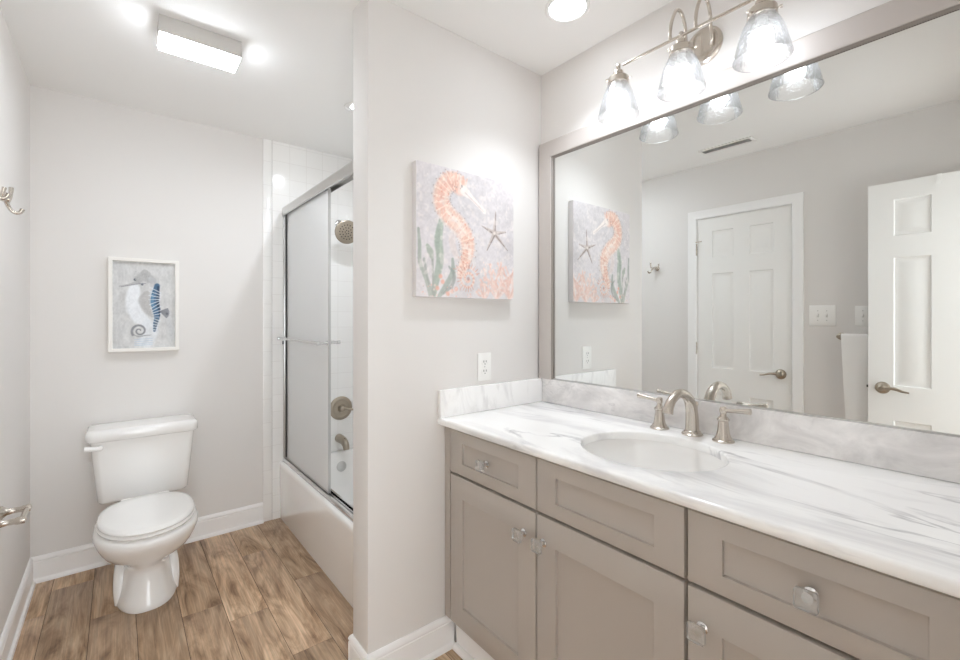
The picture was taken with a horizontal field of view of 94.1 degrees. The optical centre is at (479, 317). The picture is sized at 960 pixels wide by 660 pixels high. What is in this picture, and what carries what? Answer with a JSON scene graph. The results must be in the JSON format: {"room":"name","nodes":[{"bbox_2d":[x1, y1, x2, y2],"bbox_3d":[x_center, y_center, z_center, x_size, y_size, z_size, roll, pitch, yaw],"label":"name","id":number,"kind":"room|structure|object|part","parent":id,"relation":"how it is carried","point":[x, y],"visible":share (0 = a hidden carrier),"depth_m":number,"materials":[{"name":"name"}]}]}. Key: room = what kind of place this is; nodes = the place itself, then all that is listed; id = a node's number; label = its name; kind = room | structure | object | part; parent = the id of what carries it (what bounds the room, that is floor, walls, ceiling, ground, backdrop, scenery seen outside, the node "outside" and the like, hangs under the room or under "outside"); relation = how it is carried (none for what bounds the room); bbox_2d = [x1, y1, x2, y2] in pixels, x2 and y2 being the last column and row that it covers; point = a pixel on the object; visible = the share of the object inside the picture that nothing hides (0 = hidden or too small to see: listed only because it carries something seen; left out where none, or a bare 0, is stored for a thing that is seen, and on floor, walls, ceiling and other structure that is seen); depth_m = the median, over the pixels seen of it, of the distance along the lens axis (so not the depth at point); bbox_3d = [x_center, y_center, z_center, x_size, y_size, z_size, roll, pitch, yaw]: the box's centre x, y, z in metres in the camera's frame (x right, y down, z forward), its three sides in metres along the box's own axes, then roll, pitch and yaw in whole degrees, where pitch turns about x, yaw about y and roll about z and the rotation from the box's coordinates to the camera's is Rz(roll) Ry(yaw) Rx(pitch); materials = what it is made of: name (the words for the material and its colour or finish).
{"room":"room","nodes":[
{"label":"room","id":0,"kind":"room"},
{"bbox_2d":[0,8,29,636],"bbox_3d":[-1.260,0.080,0.933,0.110,2.440,3.334,0,0,-39],"label":"wall","id":1,"kind":"structure","parent":0,"point":[14,83],"depth_m":1.86,"materials":[{"name":"white paint"}]},
{"bbox_2d":[0,192,11,199],"bbox_3d":[-1.460,-0.403,1.324,0.068,0.092,0.093,0,0,-13],"label":"robe hook","id":2,"kind":"object","parent":1,"relation":"attached to","point":[6,196],"visible":1,"depth_m":1.36,"materials":[{"name":"silver metal"}]},
{"bbox_2d":[0,186,24,214],"bbox_3d":[-1.617,-0.403,1.519,0.068,0.092,0.093,0,0,-13],"label":"robe hook","id":3,"kind":"object","parent":1,"relation":"attached to","point":[3,189],"visible":0.78,"depth_m":1.54,"materials":[{"name":"silver metal"}]},
{"bbox_2d":[0,504,31,527],"bbox_3d":[-1.685,0.716,1.614,0.084,0.050,0.178,0,0,-39],"label":"paper holder","id":4,"kind":"object","parent":1,"relation":"attached to","point":[24,509],"visible":1,"depth_m":1.63,"materials":[{"name":"silver metal"}]},
{"bbox_3d":[-1.645,0.716,1.564,0.084,0.050,0.050,0,0,-39],"label":"post","id":5,"kind":"part","parent":4,"relation":"part of","materials":[{"name":"silver metal"}]},
{"bbox_3d":[-1.725,0.716,1.664,0.084,0.050,0.050,0,0,-39],"label":"post","id":6,"kind":"part","parent":4,"relation":"part of","materials":[{"name":"silver metal"}]},
{"bbox_2d":[0,558,35,659],"bbox_3d":[-1.748,1.237,1.645,0.024,0.126,1.412,0,0,-39],"label":"baseboard","id":7,"kind":"structure","parent":1,"relation":"attached to","point":[9,638],"depth_m":1.85,"materials":[{"name":"white paint"}]},
{"bbox_2d":[30,85,352,557],"bbox_3d":[-1.456,0.080,2.847,1.989,2.440,0.108,0,0,-39],"label":"wall","id":8,"kind":"structure","parent":0,"point":[107,179],"depth_m":2.52,"materials":[{"name":"white paint"}]},
{"bbox_2d":[108,256,178,352],"bbox_3d":[-1.840,-0.069,2.454,0.311,0.505,0.036,0,0,-39],"label":"framed picture","id":9,"kind":"object","parent":8,"relation":"attached to","point":[143,294],"visible":1,"depth_m":2.45,"materials":[{"name":"white paper"}]},
{"bbox_2d":[31,502,263,583],"bbox_3d":[-1.784,1.237,2.507,1.051,0.126,0.024,0,0,-39],"label":"baseboard","id":10,"kind":"structure","parent":8,"relation":"attached to","point":[50,566],"depth_m":2.33,"materials":[{"name":"white paint"}]},
{"bbox_2d":[263,138,271,521],"bbox_3d":[-1.360,0.080,2.860,0.053,2.440,0.008,0,0,-39],"label":"trim","id":11,"kind":"structure","parent":8,"relation":"attached to","point":[267,144],"depth_m":2.86,"materials":[{"name":"paint"}]},
{"bbox_2d":[331,396,352,419],"bbox_3d":[-0.962,0.638,3.135,0.172,0.166,0.062,0,0,-39],"label":"shower valve","id":12,"kind":"object","parent":8,"relation":"attached to","point":[341,407],"visible":0.88,"depth_m":3.14,"materials":[{"name":"silver metal"}]},
{"bbox_3d":[-0.962,0.638,3.131,0.054,0.054,0.041,0,0,-39],"label":"handle","id":13,"kind":"part","parent":12,"relation":"part of","materials":[{"name":"silver metal"}]},
{"bbox_2d":[335,434,349,450],"bbox_3d":[-0.945,0.863,3.091,0.060,0.090,0.153,0,0,-39],"label":"tub spout","id":14,"kind":"object","parent":8,"relation":"attached to","point":[339,438],"visible":1,"depth_m":3.06,"materials":[{"name":"silver metal"}]},
{"bbox_2d":[335,220,352,243],"bbox_3d":[-0.942,-0.594,3.075,0.158,0.185,0.182,0,0,-39],"label":"shower fixture","id":15,"kind":"object","parent":8,"relation":"attached to","point":[343,229],"visible":0.91,"depth_m":3.01,"materials":[{"name":"silver metal"}]},
{"bbox_2d":[13,518,462,659],"bbox_3d":[-0.454,1.330,1.525,2.009,0.060,3.344,0,0,-39],"label":"floor","id":16,"kind":"structure","parent":0,"point":[255,592],"depth_m":1.96,"materials":[{"name":"brown wood"}]},
{"bbox_2d":[84,414,197,613],"bbox_3d":[-1.611,0.927,2.160,0.466,0.751,0.763,0,0,-39],"label":"toilet","id":17,"kind":"object","parent":16,"relation":"on","point":[138,463],"visible":1,"depth_m":2.15,"materials":[{"name":"white ceramic"}]},
{"bbox_3d":[-1.860,0.631,2.154,0.071,0.032,0.048,0,0,-39],"label":"flush lever","id":18,"kind":"part","parent":17,"relation":"part of","materials":[{"name":"white plastic"}]},
{"bbox_3d":[-1.776,0.581,2.366,0.464,0.058,0.235,0,0,-39],"label":"tank lid","id":19,"kind":"part","parent":17,"relation":"part of","materials":[{"name":"white ceramic"}]},
{"bbox_3d":[-1.779,0.767,2.370,0.428,0.314,0.213,0,0,-39],"label":"tank","id":20,"kind":"part","parent":17,"relation":"part of","materials":[{"name":"white ceramic"}]},
{"bbox_3d":[-1.525,0.915,2.055,0.368,0.016,0.486,0,0,-39],"label":"seat","id":21,"kind":"part","parent":17,"relation":"part of","materials":[{"name":"white plastic"}]},
{"bbox_3d":[-1.560,1.112,2.098,0.390,0.374,0.604,0,0,-39],"label":"bowl","id":22,"kind":"part","parent":17,"relation":"part of","materials":[{"name":"white ceramic"}]},
{"bbox_3d":[-1.528,0.894,2.058,0.362,0.022,0.487,0,0,-39],"label":"lid","id":23,"kind":"part","parent":17,"relation":"part of","materials":[{"name":"white plastic"}]},
{"bbox_2d":[279,448,352,606],"bbox_3d":[-0.552,1.117,2.554,0.732,0.366,1.480,0,0,-39],"label":"bathtub","id":24,"kind":"object","parent":16,"relation":"on","point":[325,532],"visible":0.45,"depth_m":2.42,"materials":[{"name":"white ceramic"}]},
{"bbox_2d":[277,161,352,521],"bbox_3d":[-0.801,0.105,2.354,0.144,1.655,1.478,0,0,-39],"label":"shower door","id":25,"kind":"structure","parent":24,"relation":"on","point":[306,338],"depth_m":2.55,"materials":[{"name":"grey glass"}]},
{"bbox_3d":[-1.015,0.118,2.605,0.005,1.574,0.748,0,0,-39],"label":"glass","id":26,"kind":"part","parent":25,"relation":"part of","materials":[{"name":"clear glass"}]},
{"bbox_3d":[-1.015,0.118,2.605,0.014,1.580,0.754,0,0,-39],"label":"sliding panel","id":27,"kind":"part","parent":25,"relation":"part of","materials":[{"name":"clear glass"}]},
{"bbox_3d":[-0.957,1.028,3.090,0.074,0.074,0.016,0,0,-39],"label":"overflow plate","id":28,"kind":"part","parent":24,"relation":"part of","materials":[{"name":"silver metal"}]},
{"bbox_2d":[445,427,959,659],"bbox_3d":[0.509,0.858,1.353,0.600,0.884,1.444,0,0,-39],"label":"vanity cabinet","id":29,"kind":"object","parent":16,"relation":"on","point":[545,560],"visible":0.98,"depth_m":1.11,"materials":[{"name":"beige paint"}]},
{"bbox_3d":[0.345,1.289,1.206,0.020,0.020,1.420,0,0,-39],"label":"shoe moulding","id":30,"kind":"part","parent":29,"relation":"part of","materials":[{"name":"white paint"}]},
{"bbox_3d":[0.008,0.505,1.528,0.039,0.037,0.037,0,0,-39],"label":"knob","id":31,"kind":"part","parent":29,"relation":"part of","materials":[{"name":"silver metal"}]},
{"bbox_3d":[0.034,0.505,1.541,0.018,0.158,0.450,0,0,-39],"label":"drawer","id":32,"kind":"part","parent":29,"relation":"part of","materials":[{"name":"beige paint"}]},
{"bbox_3d":[0.035,0.874,1.540,0.018,0.560,0.446,0,0,-39],"label":"door","id":33,"kind":"part","parent":29,"relation":"part of","materials":[{"name":"beige paint"}]},
{"bbox_3d":[0.122,0.672,1.386,0.039,0.037,0.037,0,0,-39],"label":"knob","id":34,"kind":"part","parent":29,"relation":"part of","materials":[{"name":"silver metal"}]},
{"bbox_3d":[0.174,0.672,1.322,0.039,0.037,0.037,0,0,-39],"label":"knob","id":35,"kind":"part","parent":29,"relation":"part of","materials":[{"name":"silver metal"}]},
{"bbox_3d":[0.322,0.505,1.184,0.018,0.158,0.452,0,0,-39],"label":"drawer","id":36,"kind":"part","parent":29,"relation":"part of","materials":[{"name":"beige paint"}]},
{"bbox_3d":[0.322,0.874,1.184,0.018,0.560,0.452,0,0,-39],"label":"door","id":37,"kind":"part","parent":29,"relation":"part of","materials":[{"name":"beige paint"}]},
{"bbox_3d":[0.468,0.672,0.958,0.039,0.037,0.037,0,0,-39],"label":"knob","id":38,"kind":"part","parent":29,"relation":"part of","materials":[{"name":"silver metal"}]},
{"bbox_2d":[437,378,959,598],"bbox_3d":[0.526,0.348,1.347,0.585,0.134,1.477,0,0,-39],"label":"countertop","id":39,"kind":"structure","parent":29,"relation":"on","point":[883,499],"depth_m":1.12,"materials":[{"name":"white stone"}]},
{"bbox_2d":[583,439,725,471],"bbox_3d":[0.507,0.487,1.334,0.411,0.144,0.455,0,0,-39],"label":"undermount sink","id":40,"kind":"object","parent":39,"relation":"in","point":[648,454],"visible":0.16,"depth_m":1.49,"materials":[{"name":"white ceramic"}]},
{"bbox_2d":[637,389,751,443],"bbox_3d":[0.649,0.309,1.450,0.211,0.159,0.375,0,0,-39],"label":"bathroom faucet","id":41,"kind":"object","parent":39,"relation":"on","point":[723,436],"visible":1,"depth_m":1.46,"materials":[{"name":"silver metal"}]},
{"bbox_3d":[0.605,0.285,1.602,0.019,0.024,0.082,0,0,-44],"label":"lever","id":42,"kind":"part","parent":41,"relation":"part of","materials":[{"name":"silver metal"}]},
{"bbox_3d":[0.631,0.334,1.572,0.064,0.109,0.064,0,0,-39],"label":"handle","id":43,"kind":"part","parent":41,"relation":"part of","materials":[{"name":"silver metal"}]},
{"bbox_3d":[0.647,0.307,1.441,0.196,0.155,0.045,0,0,-39],"label":"spout","id":44,"kind":"part","parent":41,"relation":"part of","materials":[{"name":"silver metal"}]},
{"bbox_3d":[0.706,0.381,1.488,0.067,0.016,0.067,0,0,-39],"label":"spout","id":45,"kind":"part","parent":41,"relation":"part of","materials":[{"name":"silver metal"}]},
{"bbox_3d":[0.765,0.334,1.406,0.064,0.109,0.064,0,0,-39],"label":"handle","id":46,"kind":"part","parent":41,"relation":"part of","materials":[{"name":"silver metal"}]},
{"bbox_3d":[0.789,0.285,1.373,0.019,0.024,0.082,0,0,-34],"label":"lever","id":47,"kind":"part","parent":41,"relation":"part of","materials":[{"name":"silver metal"}]},
{"bbox_3d":[0.612,0.874,0.825,0.018,0.560,0.454,0,0,-39],"label":"door","id":48,"kind":"part","parent":29,"relation":"part of","materials":[{"name":"beige paint"}]},
{"bbox_3d":[0.591,0.505,0.805,0.039,0.037,0.037,0,0,-39],"label":"knob","id":49,"kind":"part","parent":29,"relation":"part of","materials":[{"name":"silver metal"}]},
{"bbox_3d":[0.612,0.505,0.825,0.018,0.158,0.454,0,0,-39],"label":"drawer","id":50,"kind":"part","parent":29,"relation":"part of","materials":[{"name":"beige paint"}]},
{"bbox_2d":[0,0,672,158],"bbox_3d":[-0.482,-1.180,1.560,2.089,0.080,3.334,0,0,-39],"label":"ceiling","id":51,"kind":"structure","parent":0,"point":[291,83],"depth_m":1.89,"materials":[{"name":"white paint"}]},
{"bbox_2d":[157,13,241,71],"bbox_3d":[-1.133,-1.100,1.810,0.278,0.080,0.128,0,0,-39],"label":"ceiling light","id":52,"kind":"object","parent":51,"relation":"attached to","point":[174,36],"visible":1,"depth_m":1.77,"materials":[{"name":"grey plastic"}]},
{"bbox_3d":[-1.239,-1.110,1.724,0.004,0.060,0.120,0,0,-39],"label":"panel","id":53,"kind":"part","parent":52,"relation":"part of","materials":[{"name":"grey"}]},
{"bbox_2d":[344,102,352,112],"bbox_3d":[-0.672,-1.137,2.426,0.129,0.006,0.129,0,0,-39],"label":"recessed light","id":54,"kind":"object","parent":51,"relation":"in","point":[347,106],"visible":0.34,"depth_m":2.41,"materials":[{"name":"white"}]},
{"bbox_2d":[545,0,589,23],"bbox_3d":[0.322,-1.137,1.646,0.164,0.006,0.164,0,0,-39],"label":"recessed light","id":55,"kind":"object","parent":51,"relation":"in","point":[558,11],"visible":1,"depth_m":1.66,"materials":[{"name":"white plastic"}]},
{"bbox_2d":[353,0,540,659],"bbox_3d":[-0.092,0.080,1.866,0.899,2.440,0.152,0,0,-39],"label":"wall","id":56,"kind":"structure","parent":0,"point":[423,91],"depth_m":1.67,"materials":[{"name":"white paint"}]},
{"bbox_2d":[348,634,352,659],"bbox_3d":[-0.478,1.237,1.667,0.049,0.126,0.024,0,0,-39],"label":"baseboard","id":57,"kind":"structure","parent":56,"relation":"attached to","point":[351,634],"depth_m":1.66,"materials":[{"name":"white paint"}]},
{"bbox_2d":[350,635,367,659],"bbox_3d":[-0.433,1.237,1.591,0.024,0.126,0.152,0,0,-39],"label":"baseboard","id":58,"kind":"structure","parent":56,"relation":"attached to","point":[357,652],"depth_m":1.61,"materials":[{"name":"white paint"}]},
{"bbox_2d":[412,160,512,299],"bbox_3d":[-0.053,-0.330,1.810,0.490,0.504,0.030,0,0,-39],"label":"canvas painting","id":59,"kind":"object","parent":56,"relation":"attached to","point":[462,222],"visible":1,"depth_m":1.77,"materials":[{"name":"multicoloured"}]},
{"bbox_2d":[478,352,490,380],"bbox_3d":[0.019,0.206,1.883,0.072,0.117,0.008,0,0,-39],"label":"wall outlet","id":60,"kind":"object","parent":56,"relation":"attached to","point":[484,359],"visible":1,"depth_m":1.88,"materials":[{"name":"white plastic"}]},
{"bbox_2d":[482,368,487,374],"bbox_3d":[0.021,0.226,1.881,0.033,0.027,0.002,0,0,-39],"label":"receptacle","id":61,"kind":"object","parent":60,"relation":"attached to","point":[484,370],"depth_m":1.88,"materials":[{"name":"white plastic"}]},
{"bbox_2d":[482,359,487,364],"bbox_3d":[0.021,0.187,1.881,0.033,0.027,0.002,0,0,-39],"label":"receptacle","id":62,"kind":"object","parent":60,"relation":"attached to","point":[484,361],"depth_m":1.88,"materials":[{"name":"white plastic"}]},
{"bbox_2d":[541,0,890,143],"bbox_3d":[0.324,0.080,2.146,0.100,2.440,3.234,0,0,-39],"label":"wall","id":63,"kind":"structure","parent":0,"point":[572,93],"depth_m":1.69,"materials":[{"name":"white paint"}]},
{"bbox_2d":[597,0,793,124],"bbox_3d":[0.674,-0.880,1.457,0.219,0.311,0.611,0,0,-39],"label":"vanity light","id":64,"kind":"object","parent":63,"relation":"attached to","point":[764,20],"visible":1,"depth_m":1.40,"materials":[{"name":"white glass"}]},
{"bbox_3d":[0.500,-0.787,1.615,0.147,0.124,0.147,0,0,-39],"label":"lamp shade","id":65,"kind":"part","parent":64,"relation":"part of","materials":[{"name":"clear glass"}]},
{"bbox_3d":[0.500,-0.779,1.615,0.056,0.044,0.056,0,0,-39],"label":"bulb","id":66,"kind":"part","parent":64,"relation":"part of","materials":[{"name":"white glass"}]},
{"bbox_2d":[606,63,631,84],"bbox_3d":[0.502,-0.880,1.609,0.088,0.074,0.086,0,0,-39],"label":"socket","id":67,"kind":"object","parent":64,"relation":"attached to","point":[618,76],"depth_m":1.59,"materials":[{"name":"silver metal"}]},
{"bbox_3d":[0.674,-0.968,1.499,0.138,0.136,0.022,0,0,-39],"label":"arm","id":68,"kind":"part","parent":64,"relation":"part of","materials":[{"name":"silver metal"}]},
{"bbox_3d":[0.646,-0.779,1.434,0.056,0.044,0.056,0,0,-39],"label":"bulb","id":69,"kind":"part","parent":64,"relation":"part of","materials":[{"name":"white glass"}]},
{"bbox_3d":[0.646,-0.787,1.434,0.147,0.124,0.147,0,0,-39],"label":"lamp shade","id":70,"kind":"part","parent":64,"relation":"part of","materials":[{"name":"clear glass"}]},
{"bbox_2d":[667,31,697,56],"bbox_3d":[0.648,-0.880,1.429,0.088,0.074,0.086,0,0,-39],"label":"socket","id":71,"kind":"object","parent":64,"relation":"attached to","point":[681,45],"depth_m":1.41,"materials":[{"name":"silver metal"}]},
{"bbox_3d":[0.721,-0.968,1.441,0.138,0.136,0.021,0,0,-39],"label":"arm","id":72,"kind":"part","parent":64,"relation":"part of","materials":[{"name":"silver metal"}]},
{"bbox_3d":[0.791,-0.779,1.254,0.056,0.044,0.056,0,0,-39],"label":"bulb","id":73,"kind":"part","parent":64,"relation":"part of","materials":[{"name":"white glass"}]},
{"bbox_3d":[0.791,-0.787,1.254,0.147,0.124,0.147,0,0,-39],"label":"lamp shade","id":74,"kind":"part","parent":64,"relation":"part of","materials":[{"name":"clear glass"}]},
{"bbox_2d":[747,0,782,20],"bbox_3d":[0.793,-0.880,1.248,0.088,0.074,0.086,0,0,-39],"label":"socket","id":75,"kind":"object","parent":64,"relation":"attached to","point":[760,7],"depth_m":1.23,"materials":[{"name":"silver metal"}]},
{"bbox_2d":[539,0,959,436],"bbox_3d":[0.735,-0.262,1.534,0.026,1.086,1.439,0,0,-39],"label":"wall mirror","id":76,"kind":"object","parent":63,"relation":"attached to","point":[784,237],"visible":0.97,"depth_m":1.33,"materials":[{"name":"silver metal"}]},
{"bbox_2d":[542,378,959,483],"bbox_3d":[0.752,0.335,1.517,0.019,0.108,1.457,0,0,-39],"label":"backsplash","id":77,"kind":"structure","parent":63,"relation":"attached to","point":[925,454],"depth_m":1.28,"materials":[{"name":"stone"}]}
]}

